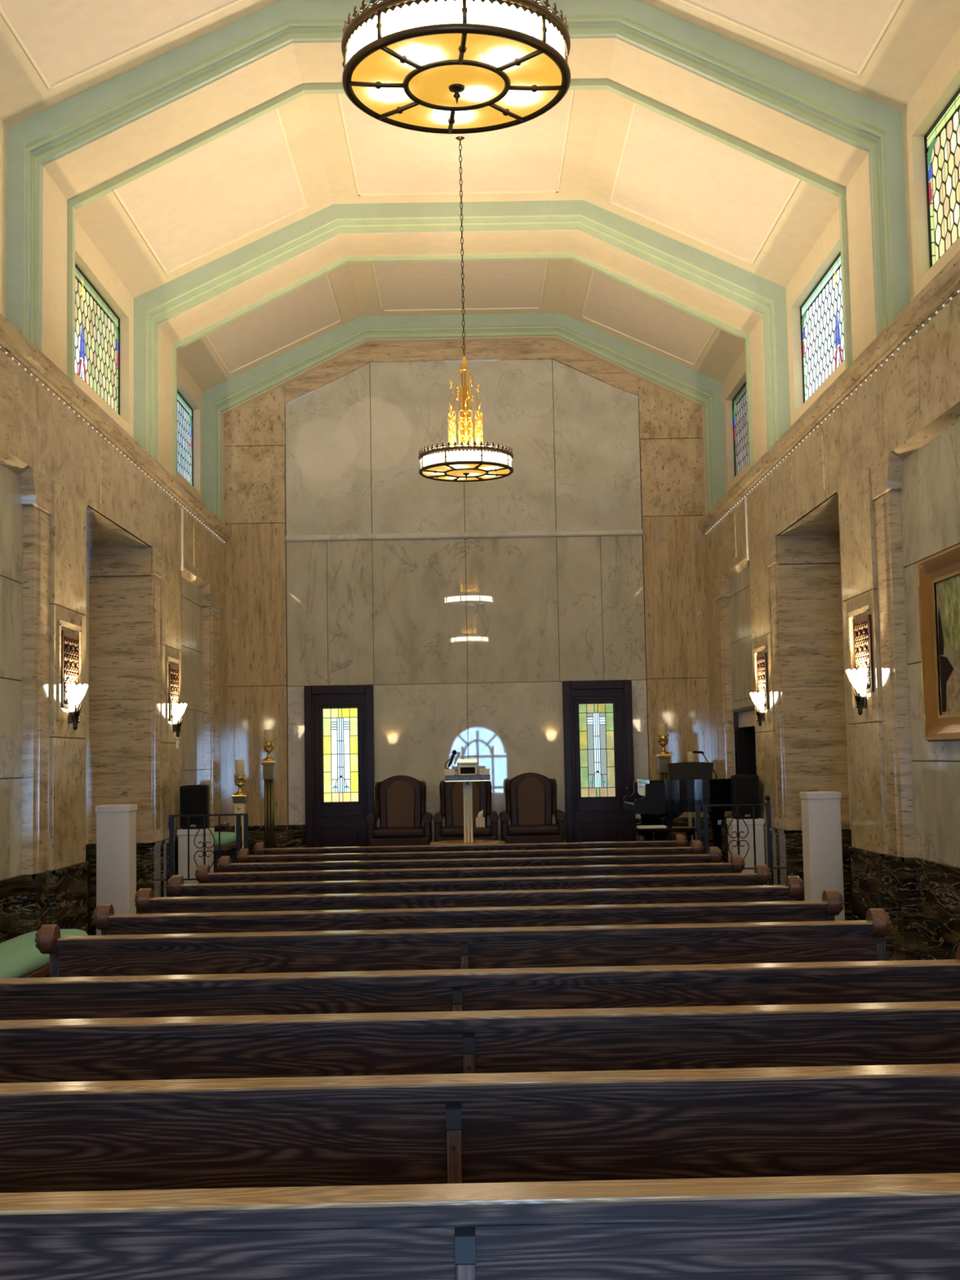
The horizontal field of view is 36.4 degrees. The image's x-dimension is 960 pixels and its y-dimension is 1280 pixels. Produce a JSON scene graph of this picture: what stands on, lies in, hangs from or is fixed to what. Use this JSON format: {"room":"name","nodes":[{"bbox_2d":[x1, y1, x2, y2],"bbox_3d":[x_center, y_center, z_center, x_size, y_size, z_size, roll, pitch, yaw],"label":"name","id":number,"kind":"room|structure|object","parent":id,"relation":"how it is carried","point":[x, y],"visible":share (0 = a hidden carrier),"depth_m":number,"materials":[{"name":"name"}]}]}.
{"room":"house of worship","nodes":[
{"label":"house of worship","id":0,"kind":"room"},
{"bbox_2d":[0,117,227,879],"bbox_3d":[-3.444,-1.267,7.558,0.832,5.335,20.900,-1,-5,0],"label":"wall","id":1,"kind":"structure","parent":0,"point":[91,545],"depth_m":12.84,"materials":[{"name":"stone"}]},
{"bbox_2d":[61,630,79,709],"bbox_3d":[-3.029,0.226,10.791,0.030,0.560,0.450,-1,-5,0],"label":"air vent","id":2,"kind":"object","parent":1,"relation":"in","point":[69,641],"visible":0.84,"depth_m":10.73,"materials":[{"name":"brown metal"}]},
{"bbox_2d":[65,683,88,730],"bbox_3d":[-2.961,0.494,10.770,0.133,0.340,0.256,-1,-5,0],"label":"wall sconce","id":3,"kind":"object","parent":1,"relation":"attached to","point":[75,694],"visible":1,"depth_m":10.73,"materials":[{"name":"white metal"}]},
{"bbox_2d":[75,262,119,415],"bbox_3d":[-3.452,-2.676,12.662,0.030,1.030,2.650,-1,-5,0],"label":"window","id":4,"kind":"structure","parent":1,"relation":"in","point":[97,326],"depth_m":13.18,"materials":[{"name":"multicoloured glass"}]},
{"bbox_2d":[0,345,226,543],"bbox_3d":[-3.092,-1.576,13.078,0.020,0.026,9.850,-1,-5,0],"label":"string light","id":5,"kind":"object","parent":1,"relation":"attached to","point":[1,347],"visible":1,"depth_m":11.82,"materials":[{"name":"plastic"}]},
{"bbox_2d":[0,822,229,942],"bbox_3d":[-3.378,1.872,7.306,0.847,0.965,20.900,-1,-5,0],"label":"wainscoting","id":6,"kind":"structure","parent":1,"relation":"attached to","point":[65,897],"depth_m":10.58,"materials":[{"name":"black stone"}]},
{"bbox_2d":[0,313,231,542],"bbox_3d":[-3.214,-2.104,7.627,0.425,0.145,20.900,-1,-5,0],"label":"trim","id":7,"kind":"structure","parent":1,"relation":"attached to","point":[12,340],"depth_m":11.62,"materials":[{"name":"stone"}]},
{"bbox_2d":[168,663,178,721],"bbox_3d":[-3.064,0.533,14.608,0.030,0.560,0.450,-1,-5,0],"label":"air vent","id":8,"kind":"object","parent":1,"relation":"in","point":[173,670],"visible":0.84,"depth_m":14.52,"materials":[{"name":"brown metal"}]},
{"bbox_2d":[175,733,179,749],"bbox_3d":[-3.045,1.012,14.731,0.028,0.175,0.070,-1,-5,0],"label":"switch box","id":9,"kind":"object","parent":1,"relation":"attached to","point":[177,742],"visible":0.86,"depth_m":14.70,"materials":[{"name":"white plastic"}]},
{"bbox_2d":[171,702,186,737],"bbox_3d":[-2.996,0.801,14.587,0.133,0.340,0.256,-1,-5,0],"label":"wall sconce","id":10,"kind":"object","parent":1,"relation":"attached to","point":[178,710],"visible":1,"depth_m":14.55,"materials":[{"name":"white glass"}]},
{"bbox_2d":[180,507,183,570],"bbox_3d":[-3.108,-1.055,15.248,0.024,0.660,0.032,-1,-5,0],"label":"channel","id":11,"kind":"object","parent":1,"relation":"attached to","point":[182,566],"visible":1,"depth_m":15.24,"materials":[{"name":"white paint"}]},
{"bbox_2d":[177,390,193,486],"bbox_3d":[-3.472,-2.374,16.415,0.030,1.030,2.480,-1,-5,0],"label":"window","id":12,"kind":"structure","parent":1,"relation":"in","point":[184,411],"depth_m":17.23,"materials":[{"name":"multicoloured glass"}]},
{"bbox_2d":[224,340,711,842],"bbox_3d":[-0.167,-0.494,18.180,7.200,7.300,0.435,-1,-5,0],"label":"wall","id":13,"kind":"structure","parent":0,"point":[468,646],"depth_m":18.03,"materials":[{"name":"stone"}]},
{"bbox_2d":[304,684,374,847],"bbox_3d":[-1.706,1.650,17.791,0.836,2.182,0.150,-1,-5,0],"label":"door","id":14,"kind":"structure","parent":13,"relation":"in","point":[340,765],"depth_m":17.79,"materials":[{"name":"brown wood"}]},
{"bbox_2d":[285,528,642,542],"bbox_3d":[-0.194,-1.294,18.056,4.404,0.075,0.050,-1,-5,0],"label":"trim","id":15,"kind":"structure","parent":13,"relation":"attached to","point":[622,531],"depth_m":18.04,"materials":[{"name":"beige stone"}]},
{"bbox_2d":[202,313,725,524],"bbox_3d":[-0.206,-2.698,18.023,6.364,2.590,0.300,-1,-5,0],"label":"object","id":16,"kind":"structure","parent":13,"relation":"attached to","point":[222,399],"depth_m":17.96,"materials":[{"name":"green paint"}]},
{"bbox_2d":[228,817,712,855],"bbox_3d":[-0.109,2.460,17.742,5.900,0.500,0.075,-1,-5,0],"label":"baseboard","id":17,"kind":"structure","parent":13,"relation":"attached to","point":[285,836],"depth_m":17.71,"materials":[{"name":"black stone"}]},
{"bbox_2d":[562,680,635,842],"bbox_3d":[1.450,1.592,17.812,0.838,2.182,0.150,-1,-5,0],"label":"door","id":18,"kind":"structure","parent":13,"relation":"in","point":[599,769],"depth_m":17.82,"materials":[{"name":"brown wood"}]},
{"bbox_2d":[0,0,959,391],"bbox_3d":[-0.169,-4.359,7.874,6.864,1.146,21.000,-1,-5,0],"label":"ceiling","id":19,"kind":"structure","parent":0,"point":[311,153],"depth_m":12.93,"materials":[{"name":"beige paint"}]},
{"bbox_2d":[341,0,570,133],"bbox_3d":[-0.111,-3.462,5.354,0.819,3.095,0.819,2,-5,-33],"label":"chandelier","id":20,"kind":"object","parent":19,"relation":"hanging from","point":[431,66],"visible":1,"depth_m":5.08,"materials":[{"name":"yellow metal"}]},
{"bbox_2d":[418,136,513,481],"bbox_3d":[-0.146,-2.916,12.704,0.819,3.095,0.819,-1,-5,-3],"label":"chandelier","id":21,"kind":"object","parent":19,"relation":"hanging from","point":[464,462],"visible":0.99,"depth_m":12.49,"materials":[{"name":"gold glass"}]},
{"bbox_2d":[704,26,959,867],"bbox_3d":[3.222,-1.390,7.603,0.832,5.335,20.900,-1,-5,0],"label":"wall","id":22,"kind":"structure","parent":0,"point":[838,531],"depth_m":11.02,"materials":[{"name":"stone"}]},
{"bbox_2d":[6,0,910,382],"bbox_3d":[-0.168,-3.280,10.787,6.364,2.590,0.840,-1,-5,0],"label":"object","id":23,"kind":"structure","parent":22,"relation":"attached to","point":[78,150],"depth_m":10.53,"materials":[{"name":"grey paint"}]},
{"bbox_2d":[133,200,791,479],"bbox_3d":[-0.188,-2.970,14.644,6.364,2.590,0.840,-1,-5,0],"label":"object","id":24,"kind":"structure","parent":22,"relation":"attached to","point":[750,307],"depth_m":14.38,"materials":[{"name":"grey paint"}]},
{"bbox_2d":[732,382,748,476],"bbox_3d":[3.091,-2.495,16.459,0.030,1.030,2.480,-1,-5,0],"label":"window","id":25,"kind":"structure","parent":22,"relation":"in","point":[740,439],"depth_m":17.29,"materials":[{"name":"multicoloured glass"}]},
{"bbox_2d":[733,705,756,774],"bbox_3d":[3.134,1.603,15.769,0.470,1.770,1.580,-1,-5,0],"label":"door","id":26,"kind":"structure","parent":22,"relation":"in","point":[744,747],"depth_m":16.52,"materials":[{"name":"brown wood"}]},
{"bbox_2d":[744,497,749,559],"bbox_3d":[2.791,-1.163,15.287,0.024,0.660,0.032,-1,-5,0],"label":"channel","id":27,"kind":"object","parent":22,"relation":"attached to","point":[745,512],"visible":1,"depth_m":15.28,"materials":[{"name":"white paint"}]},
{"bbox_2d":[749,691,764,726],"bbox_3d":[2.757,0.688,14.526,0.133,0.340,0.256,-1,-5,0],"label":"wall sconce","id":28,"kind":"object","parent":22,"relation":"attached to","point":[758,699],"visible":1,"depth_m":14.49,"materials":[{"name":"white glass"}]},
{"bbox_2d":[756,652,768,710],"bbox_3d":[2.815,0.417,14.548,0.030,0.560,0.450,-1,-5,0],"label":"air vent","id":29,"kind":"object","parent":22,"relation":"in","point":[762,659],"visible":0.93,"depth_m":14.47,"materials":[{"name":"brown metal"}]},
{"bbox_2d":[800,251,844,403],"bbox_3d":[3.110,-2.796,12.706,0.030,1.030,2.650,-1,-5,0],"label":"window","id":30,"kind":"structure","parent":22,"relation":"in","point":[821,313],"depth_m":13.23,"materials":[{"name":"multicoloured glass"}]},
{"bbox_2d":[697,250,959,533],"bbox_3d":[2.960,-2.217,7.668,0.425,0.145,20.900,-1,-5,0],"label":"trim","id":31,"kind":"structure","parent":22,"relation":"attached to","point":[946,282],"depth_m":10.80,"materials":[{"name":"stone"}]},
{"bbox_2d":[703,288,959,535],"bbox_3d":[2.785,-1.684,13.117,0.020,0.026,9.850,-1,-5,0],"label":"string light","id":32,"kind":"object","parent":22,"relation":"attached to","point":[950,298],"visible":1,"depth_m":11.02,"materials":[{"name":"plastic"}]},
{"bbox_2d":[712,816,959,960],"bbox_3d":[3.274,1.750,7.351,0.847,0.965,20.900,-1,-5,0],"label":"wainscoting","id":33,"kind":"structure","parent":22,"relation":"attached to","point":[921,897],"depth_m":10.08,"materials":[{"name":"black stone"}]},
{"bbox_2d":[845,668,868,715],"bbox_3d":[2.761,0.382,10.718,0.133,0.340,0.256,-1,-5,0],"label":"wall sconce","id":34,"kind":"object","parent":22,"relation":"attached to","point":[859,679],"visible":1,"depth_m":10.68,"materials":[{"name":"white glass"}]},
{"bbox_2d":[853,613,874,694],"bbox_3d":[2.820,0.112,10.740,0.030,0.560,0.450,-1,-5,0],"label":"air vent","id":35,"kind":"object","parent":22,"relation":"in","point":[862,630],"visible":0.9,"depth_m":10.67,"materials":[{"name":"brown metal"}]},
{"bbox_2d":[916,544,959,742],"bbox_3d":[2.904,-0.010,8.463,0.088,1.175,2.040,-1,-5,0],"label":"framed painting","id":36,"kind":"object","parent":22,"relation":"attached to","point":[939,574],"visible":1,"depth_m":9.23,"materials":[{"name":"brown wood"}]},
{"bbox_2d":[924,87,959,267],"bbox_3d":[3.131,-3.107,8.844,0.030,1.030,2.640,-1,-5,0],"label":"window","id":37,"kind":"structure","parent":22,"relation":"in","point":[942,140],"depth_m":9.84,"materials":[{"name":"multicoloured glass"}]},
{"bbox_3d":[-0.042,2.346,7.336,7.400,0.100,21.400,-1,-5,0],"label":"floor","id":38,"kind":"structure","parent":0,"visible":0},
{"bbox_2d":[0,928,88,977],"bbox_3d":[-2.763,2.118,8.418,0.470,0.629,2.570,-1,-5,0],"label":"bench","id":39,"kind":"object","parent":38,"relation":"on","point":[20,957],"visible":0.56,"depth_m":8.44,"materials":[{"name":"green fabric"}]},
{"bbox_2d":[95,804,137,935],"bbox_3d":[-3.104,2.088,12.477,0.291,1.352,0.291,-1,-5,0],"label":"pedestal","id":40,"kind":"object","parent":38,"relation":"on","point":[116,824],"visible":0.8,"depth_m":12.37,"materials":[{"name":"paint"}]},
{"bbox_2d":[177,827,214,884],"bbox_3d":[-2.844,2.413,14.639,0.316,1.040,0.316,-1,-5,0],"label":"pedestal","id":41,"kind":"object","parent":38,"relation":"on","point":[182,834],"visible":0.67,"depth_m":14.52,"materials":[{"name":"paint"}]},
{"bbox_2d":[179,784,209,829],"bbox_3d":[-2.858,1.677,14.691,0.280,0.437,0.274,-1,-5,0],"label":"loudspeaker","id":42,"kind":"object","parent":41,"relation":"on","point":[194,799],"visible":1,"depth_m":14.57,"materials":[{"name":"black plastic"}]},
{"bbox_2d":[181,788,205,826],"bbox_3d":[-2.857,1.665,14.571,0.240,0.370,0.016,-1,-5,0],"label":"grille","id":43,"kind":"object","parent":42,"relation":"attached to","point":[193,800],"depth_m":14.56,"materials":[{"name":"black fabric"}]},
{"bbox_2d":[168,813,248,897],"bbox_3d":[-2.641,2.300,14.248,0.765,1.195,0.040,-1,-5,0],"label":"iron railing","id":44,"kind":"object","parent":38,"relation":"on","point":[237,815],"visible":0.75,"depth_m":14.27,"materials":[{"name":"black metal"}]},
{"bbox_2d":[34,908,891,977],"bbox_3d":[-0.068,1.786,6.981,3.998,0.960,0.517,-1,-5,0],"label":"pew","id":45,"kind":"object","parent":38,"relation":"on","point":[855,940],"visible":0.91,"depth_m":6.79,"materials":[{"name":"brown wood"}]},
{"bbox_2d":[92,889,844,935],"bbox_3d":[-0.053,1.862,7.928,3.998,0.960,0.517,-1,-5,0],"label":"pew","id":46,"kind":"object","parent":38,"relation":"on","point":[104,919],"visible":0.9,"depth_m":7.74,"materials":[{"name":"brown wood"}]},
{"bbox_2d":[166,863,771,897],"bbox_3d":[-0.063,2.014,9.822,3.998,0.960,0.517,-1,-5,0],"label":"pew","id":47,"kind":"object","parent":38,"relation":"on","point":[762,874],"visible":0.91,"depth_m":9.63,"materials":[{"name":"brown wood"}]},
{"bbox_2d":[134,875,804,913],"bbox_3d":[-0.053,1.938,8.875,3.998,0.960,0.517,-1,-5,0],"label":"pew","id":48,"kind":"object","parent":38,"relation":"on","point":[144,900],"visible":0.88,"depth_m":8.68,"materials":[{"name":"brown wood"}]},
{"bbox_2d":[217,846,722,872],"bbox_3d":[-0.073,2.166,11.715,3.998,0.960,0.517,-1,-5,0],"label":"pew","id":49,"kind":"object","parent":38,"relation":"on","point":[714,855],"visible":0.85,"depth_m":11.52,"materials":[{"name":"brown wood"}]},
{"bbox_2d":[195,854,745,883],"bbox_3d":[-0.063,2.090,10.768,3.998,0.960,0.517,-1,-5,0],"label":"pew","id":50,"kind":"object","parent":38,"relation":"on","point":[203,874],"visible":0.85,"depth_m":10.57,"materials":[{"name":"brown wood"}]},
{"bbox_2d":[236,840,703,862],"bbox_3d":[-0.076,2.242,12.662,3.998,0.960,0.517,-1,-5,0],"label":"pew","id":51,"kind":"object","parent":38,"relation":"on","point":[696,846],"visible":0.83,"depth_m":12.46,"materials":[{"name":"brown wood"}]},
{"bbox_2d":[253,834,687,854],"bbox_3d":[-0.083,2.318,13.609,3.998,0.960,0.517,-1,-5,0],"label":"pew","id":52,"kind":"object","parent":38,"relation":"on","point":[680,840],"visible":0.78,"depth_m":13.41,"materials":[{"name":"brown wood"}]},
{"bbox_2d":[0,1063,959,1192],"bbox_3d":[-0.060,1.531,3.811,3.998,0.960,0.517,-1,-5,0],"label":"pew","id":53,"kind":"object","parent":38,"relation":"on","point":[893,1119],"visible":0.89,"depth_m":3.62,"materials":[{"name":"brown wood"}]},
{"bbox_2d":[0,1173,959,1279],"bbox_3d":[-0.022,1.454,2.854,3.998,0.960,0.517,-1,-5,0],"label":"pew","id":54,"kind":"object","parent":38,"relation":"on","point":[899,1226],"visible":1,"depth_m":2.67,"materials":[{"name":"brown wood"}]},
{"bbox_2d":[0,1000,959,1083],"bbox_3d":[-0.029,1.604,4.728,3.998,0.960,0.517,-1,-5,0],"label":"pew","id":55,"kind":"object","parent":38,"relation":"on","point":[913,1033],"visible":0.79,"depth_m":4.54,"materials":[{"name":"brown wood"}]},
{"bbox_2d":[0,945,959,1020],"bbox_3d":[-0.079,1.679,5.645,3.998,0.960,0.517,-1,-5,0],"label":"pew","id":56,"kind":"object","parent":38,"relation":"on","point":[904,980],"visible":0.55,"depth_m":5.46,"materials":[{"name":"brown wood"}]},
{"bbox_2d":[695,795,771,885],"bbox_3d":[2.493,2.165,14.286,0.736,1.277,0.051,-1,-5,0],"label":"iron railing","id":57,"kind":"object","parent":38,"relation":"on","point":[767,804],"visible":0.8,"depth_m":14.30,"materials":[{"name":"black metal"}]},
{"bbox_2d":[726,817,765,885],"bbox_3d":[2.680,2.314,14.676,0.326,1.035,0.326,-1,-5,0],"label":"pedestal","id":58,"kind":"object","parent":38,"relation":"on","point":[759,823],"visible":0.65,"depth_m":14.55,"materials":[{"name":"paint"}]},
{"bbox_2d":[730,774,759,819],"bbox_3d":[2.666,1.578,14.728,0.262,0.442,0.274,-1,-5,0],"label":"loudspeaker","id":59,"kind":"object","parent":58,"relation":"on","point":[744,788],"visible":0.99,"depth_m":14.61,"materials":[{"name":"black plastic"}]},
{"bbox_2d":[735,777,758,815],"bbox_3d":[2.667,1.566,14.607,0.222,0.375,0.016,-1,-5,0],"label":"grille","id":60,"kind":"object","parent":59,"relation":"attached to","point":[746,788],"depth_m":14.60,"materials":[{"name":"black fabric"}]},
{"bbox_2d":[799,791,844,920],"bbox_3d":[2.938,1.979,12.517,0.291,1.348,0.291,-1,-5,0],"label":"pedestal","id":61,"kind":"object","parent":38,"relation":"on","point":[821,827],"visible":0.77,"depth_m":12.41,"materials":[{"name":"paint"}]},
{"bbox_3d":[-0.092,2.788,16.078,5.860,0.420,3.260,-1,-5,0],"label":"trim","id":62,"kind":"structure","parent":38,"relation":"on","visible":0},
{"bbox_2d":[213,831,242,872],"bbox_3d":[-2.796,2.303,15.366,0.450,0.534,0.950,-1,-5,0],"label":"bench","id":63,"kind":"object","parent":62,"relation":"on","point":[228,839],"visible":0.28,"depth_m":15.02,"materials":[{"name":"green fabric"}]},
{"bbox_2d":[213,831,235,845],"bbox_3d":[-2.800,2.089,15.383,0.430,0.104,0.930,-1,-5,0],"label":"cushion","id":64,"kind":"object","parent":63,"relation":"on","point":[227,838],"depth_m":15.11,"materials":[{"name":"green fabric"}]},
{"bbox_2d":[231,759,248,848],"bbox_3d":[-2.640,1.968,16.081,0.260,1.311,0.260,-1,-5,0],"label":"candle stand","id":65,"kind":"object","parent":62,"relation":"on","point":[239,798],"visible":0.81,"depth_m":16.05,"materials":[{"name":"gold metal"}]},
{"bbox_2d":[235,760,244,782],"bbox_3d":[-2.650,1.447,16.122,0.100,0.246,0.100,-1,-5,0],"label":"pillar candle","id":66,"kind":"object","parent":65,"relation":"on","point":[239,764],"depth_m":16.08,"materials":[{"name":"beige wax"}]},
{"bbox_2d":[233,775,246,795],"bbox_3d":[-2.647,1.602,16.110,0.140,0.215,0.139,-1,-5,0],"label":"cup","id":67,"kind":"object","parent":65,"relation":"on","point":[239,780],"depth_m":16.07,"materials":[{"name":"gold metal"}]},
{"bbox_2d":[261,729,276,848],"bbox_3d":[-2.452,1.864,16.993,0.260,1.656,0.260,-1,-5,0],"label":"candle stand","id":68,"kind":"object","parent":62,"relation":"on","point":[268,763],"visible":0.84,"depth_m":16.95,"materials":[{"name":"gold metal"}]},
{"bbox_2d":[262,742,274,760],"bbox_3d":[-2.462,1.297,17.038,0.140,0.215,0.139,-1,-5,0],"label":"cup","id":69,"kind":"object","parent":68,"relation":"on","point":[268,746],"depth_m":17.00,"materials":[{"name":"gold metal"}]},
{"bbox_2d":[264,729,273,748],"bbox_3d":[-2.465,1.157,17.050,0.100,0.216,0.100,-1,-5,0],"label":"pillar candle","id":70,"kind":"object","parent":68,"relation":"on","point":[268,742],"depth_m":17.00,"materials":[{"name":"beige wax"}]},
{"bbox_2d":[365,775,432,846],"bbox_3d":[-0.942,2.140,17.188,0.760,1.089,0.758,-1,-5,0],"label":"chair","id":71,"kind":"object","parent":62,"relation":"on","point":[400,801],"visible":0.77,"depth_m":17.34,"materials":[{"name":"brown leather"}]},
{"bbox_2d":[373,826,424,838],"bbox_3d":[-0.939,2.248,17.095,0.594,0.100,0.590,-1,-5,0],"label":"seat cushion","id":72,"kind":"object","parent":71,"relation":"on","point":[382,832],"depth_m":16.81,"materials":[{"name":"brown leather"}]},
{"bbox_2d":[432,780,498,841],"bbox_3d":[-0.164,2.126,17.194,0.760,1.089,0.758,-1,-5,0],"label":"chair","id":73,"kind":"object","parent":62,"relation":"on","point":[451,797],"visible":0.53,"depth_m":17.31,"materials":[{"name":"brown leather"}]},
{"bbox_2d":[440,825,492,836],"bbox_3d":[-0.161,2.234,17.100,0.594,0.100,0.590,-1,-5,0],"label":"seat cushion","id":74,"kind":"object","parent":73,"relation":"on","point":[447,830],"depth_m":16.81,"materials":[{"name":"brown leather"}]},
{"bbox_2d":[475,809,484,827],"bbox_3d":[0.003,2.064,16.909,0.104,0.200,0.104,-1,-5,0],"label":"tissue box","id":75,"kind":"object","parent":73,"relation":"on","point":[480,820],"visible":1,"depth_m":16.86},
{"bbox_2d":[430,774,505,844],"bbox_3d":[-0.135,1.973,15.391,0.790,1.095,0.790,-1,-5,0],"label":"lectern","id":76,"kind":"object","parent":62,"relation":"on","point":[467,780],"visible":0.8,"depth_m":15.36,"materials":[{"name":"brown wood"}]},
{"bbox_2d":[444,768,454,775],"bbox_3d":[-0.315,1.393,15.376,0.106,0.064,0.082,-1,-5,0],"label":"carton","id":77,"kind":"object","parent":76,"relation":"on","point":[447,771],"visible":1,"depth_m":15.34,"materials":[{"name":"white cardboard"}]},
{"bbox_2d":[444,749,457,770],"bbox_3d":[-0.293,1.297,15.454,0.160,0.270,0.049,-1,-5,0],"label":"gooseneck microphone","id":78,"kind":"object","parent":76,"relation":"on","point":[454,752],"visible":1,"depth_m":15.45,"materials":[{"name":"black plastic"}]},
{"bbox_2d":[457,759,477,775],"bbox_3d":[-0.130,1.340,15.392,0.218,0.166,0.060,-1,-5,0],"label":"box","id":79,"kind":"object","parent":76,"relation":"on","point":[464,766],"visible":1,"depth_m":15.38,"materials":[{"name":"paper"}]},
{"bbox_2d":[479,768,489,774],"bbox_3d":[0.049,1.386,15.379,0.106,0.064,0.082,-1,-5,0],"label":"carton","id":80,"kind":"object","parent":76,"relation":"on","point":[482,771],"visible":1,"depth_m":15.34,"materials":[{"name":"beige cardboard"}]},
{"bbox_2d":[499,773,566,843],"bbox_3d":[0.614,2.111,17.199,0.760,1.089,0.758,-1,-5,0],"label":"chair","id":81,"kind":"object","parent":62,"relation":"on","point":[531,798],"visible":0.76,"depth_m":17.36,"materials":[{"name":"brown leather"}]},
{"bbox_2d":[507,823,559,835],"bbox_3d":[0.617,2.220,17.106,0.594,0.100,0.590,-1,-5,0],"label":"seat cushion","id":82,"kind":"object","parent":81,"relation":"on","point":[513,829],"depth_m":16.82,"materials":[{"name":"brown leather"}]},
{"bbox_2d":[655,722,671,840],"bbox_3d":[2.151,1.785,17.023,0.260,1.646,0.260,-1,-5,0],"label":"candle stand","id":83,"kind":"object","parent":62,"relation":"on","point":[663,757],"visible":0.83,"depth_m":17.00,"materials":[{"name":"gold metal"}]},
{"bbox_2d":[658,723,666,742],"bbox_3d":[2.138,1.082,17.079,0.100,0.216,0.100,-1,-5,0],"label":"pillar candle","id":84,"kind":"object","parent":83,"relation":"on","point":[662,726],"depth_m":17.04,"materials":[{"name":"beige wax"}]},
{"bbox_2d":[657,735,669,754],"bbox_3d":[2.141,1.222,17.068,0.140,0.215,0.139,-1,-5,0],"label":"cup","id":85,"kind":"object","parent":83,"relation":"on","point":[662,740],"depth_m":17.03,"materials":[{"name":"gold metal"}]},
{"bbox_2d":[634,826,696,846],"bbox_3d":[1.901,2.182,14.933,0.600,0.531,0.300,-1,-5,0],"label":"piano bench","id":86,"kind":"object","parent":62,"relation":"on","point":[690,830],"visible":0.53,"depth_m":14.81,"materials":[{"name":"black paint"}]},
{"bbox_2d":[636,825,666,828],"bbox_3d":[1.756,1.911,14.954,0.280,0.018,0.200,-1,-5,0],"label":"sheet music","id":87,"kind":"object","parent":86,"relation":"on","point":[637,826],"visible":1,"depth_m":14.86,"materials":[{"name":"paper"}]},
{"bbox_2d":[622,761,732,862],"bbox_3d":[2.240,1.914,15.784,1.260,1.187,1.190,-1,-5,0],"label":"grand piano","id":88,"kind":"object","parent":62,"relation":"on","point":[658,801],"visible":0.83,"depth_m":15.26,"materials":[{"name":"black paint"}]},
{"bbox_2d":[687,751,696,839],"bbox_3d":[2.444,1.926,16.762,0.260,1.311,0.260,-1,-5,0],"label":"candle stand","id":89,"kind":"object","parent":62,"relation":"on","point":[691,757],"visible":0.08,"depth_m":16.77,"materials":[{"name":"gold metal"}]},
{"bbox_2d":[687,751,696,762],"bbox_3d":[2.434,1.405,16.804,0.100,0.246,0.100,-1,-5,0],"label":"pillar candle","id":90,"kind":"object","parent":89,"relation":"on","point":[691,757],"depth_m":16.77,"materials":[{"name":"beige wax"}]},
{"bbox_2d":[692,751,717,777],"bbox_3d":[2.615,1.907,16.534,0.380,1.307,0.234,-1,-5,0],"label":"boom microphone","id":91,"kind":"object","parent":62,"relation":"on","point":[693,752],"visible":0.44,"depth_m":16.57,"materials":[{"name":"black metal"}]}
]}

